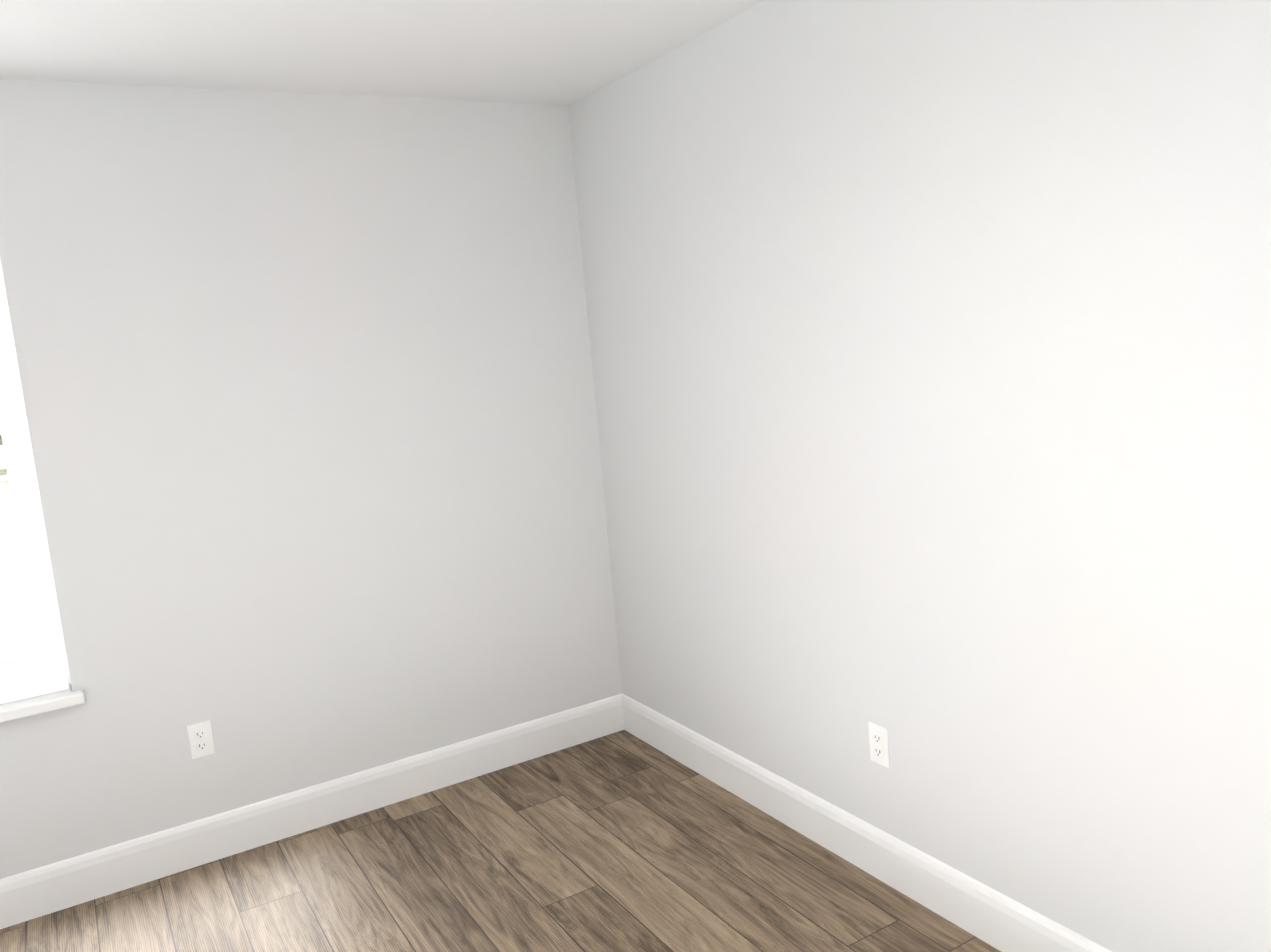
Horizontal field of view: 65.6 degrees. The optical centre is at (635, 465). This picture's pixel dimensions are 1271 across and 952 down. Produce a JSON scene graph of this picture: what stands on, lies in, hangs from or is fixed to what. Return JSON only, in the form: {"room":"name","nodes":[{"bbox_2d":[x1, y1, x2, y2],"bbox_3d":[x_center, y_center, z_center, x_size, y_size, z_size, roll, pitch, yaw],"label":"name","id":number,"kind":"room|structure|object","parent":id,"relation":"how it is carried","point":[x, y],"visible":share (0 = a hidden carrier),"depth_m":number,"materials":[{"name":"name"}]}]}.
{"room":"empty room","nodes":[
{"label":"empty room","id":0,"kind":"room"},
{"bbox_2d":[0,78,621,878],"bbox_3d":[-1.622,0.090,3.083,3.710,2.440,0.180,-9,9,-30],"label":"wall","id":1,"kind":"structure","parent":0,"point":[310,400],"depth_m":3.25,"materials":[{"name":"paint"}]},
{"bbox_2d":[0,260,70,683],"bbox_3d":[-2.219,0.013,2.773,0.904,1.465,0.085,-9,9,-30],"label":"window","id":2,"kind":"structure","parent":1,"relation":"in","point":[10,378],"depth_m":2.97,"materials":[{"name":"plastic"}]},
{"bbox_2d":[0,468,36,662],"bbox_3d":[-2.208,0.352,2.850,0.820,0.677,0.002,-9,9,-30],"label":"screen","id":3,"kind":"object","parent":2,"relation":"attached to","point":[2,593],"depth_m":3.03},
{"bbox_2d":[0,278,68,703],"bbox_3d":[-2.167,0.018,2.687,0.902,1.462,0.078,-9,9,-30],"label":"window blinds","id":4,"kind":"object","parent":2,"relation":"attached to","point":[25,688],"visible":0.88,"depth_m":2.93,"materials":[{"name":"white plastic"}]},
{"bbox_2d":[0,683,84,722],"bbox_3d":[-2.099,0.761,2.779,0.960,0.035,0.150,-9,9,-30],"label":"window sill","id":5,"kind":"structure","parent":1,"relation":"attached to","point":[32,706],"depth_m":2.91,"materials":[{"name":"paint"}]},
{"bbox_2d":[187,720,214,759],"bbox_3d":[-1.396,0.883,3.171,0.070,0.114,0.008,-9,9,-30],"label":"electrical outlet","id":6,"kind":"object","parent":1,"relation":"attached to","point":[200,737],"visible":1,"depth_m":3.17,"materials":[{"name":"white plastic"}]},
{"bbox_2d":[0,694,623,928],"bbox_3d":[-1.472,1.230,3.148,3.350,0.145,0.015,-9,9,-30],"label":"baseboard","id":7,"kind":"structure","parent":1,"relation":"attached to","point":[54,887],"depth_m":3.32,"materials":[{"name":"paint"}]},
{"bbox_2d":[0,0,763,104],"bbox_3d":[-0.657,-1.034,1.129,3.710,0.120,4.360,-9,9,-30],"label":"ceiling","id":8,"kind":"structure","parent":0,"point":[559,52],"depth_m":2.75,"materials":[{"name":"paint"}]},
{"bbox_2d":[0,730,1000,951],"bbox_3d":[-0.359,1.505,1.333,4.310,0.120,4.660,-9,9,-30],"label":"floor","id":9,"kind":"structure","parent":0,"point":[622,841],"depth_m":2.92,"materials":[{"name":"brown wood"}]},
{"bbox_2d":[568,0,1270,951],"bbox_3d":[1.006,-0.011,2.105,0.180,2.440,4.180,-9,9,-30],"label":"wall","id":10,"kind":"structure","parent":0,"point":[930,342],"depth_m":2.30,"materials":[{"name":"paint"}]},
{"bbox_2d":[622,693,1111,951],"bbox_3d":[0.975,1.130,2.282,0.015,0.145,4.000,-9,9,-30],"label":"baseboard","id":11,"kind":"structure","parent":10,"relation":"attached to","point":[999,921],"depth_m":2.79,"materials":[{"name":"paint"}]},
{"bbox_2d":[868,722,888,767],"bbox_3d":[0.667,0.769,2.710,0.008,0.114,0.070,-9,9,-30],"label":"electrical outlet","id":12,"kind":"object","parent":10,"relation":"attached to","point":[878,742],"visible":1,"depth_m":2.71,"materials":[{"name":"white plastic"}]},
{"label":"outside","id":13,"kind":"structure","parent":0,"visible":0},
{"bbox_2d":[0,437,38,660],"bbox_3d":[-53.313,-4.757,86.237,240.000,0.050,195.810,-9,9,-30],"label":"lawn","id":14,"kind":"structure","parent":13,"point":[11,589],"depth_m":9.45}
]}

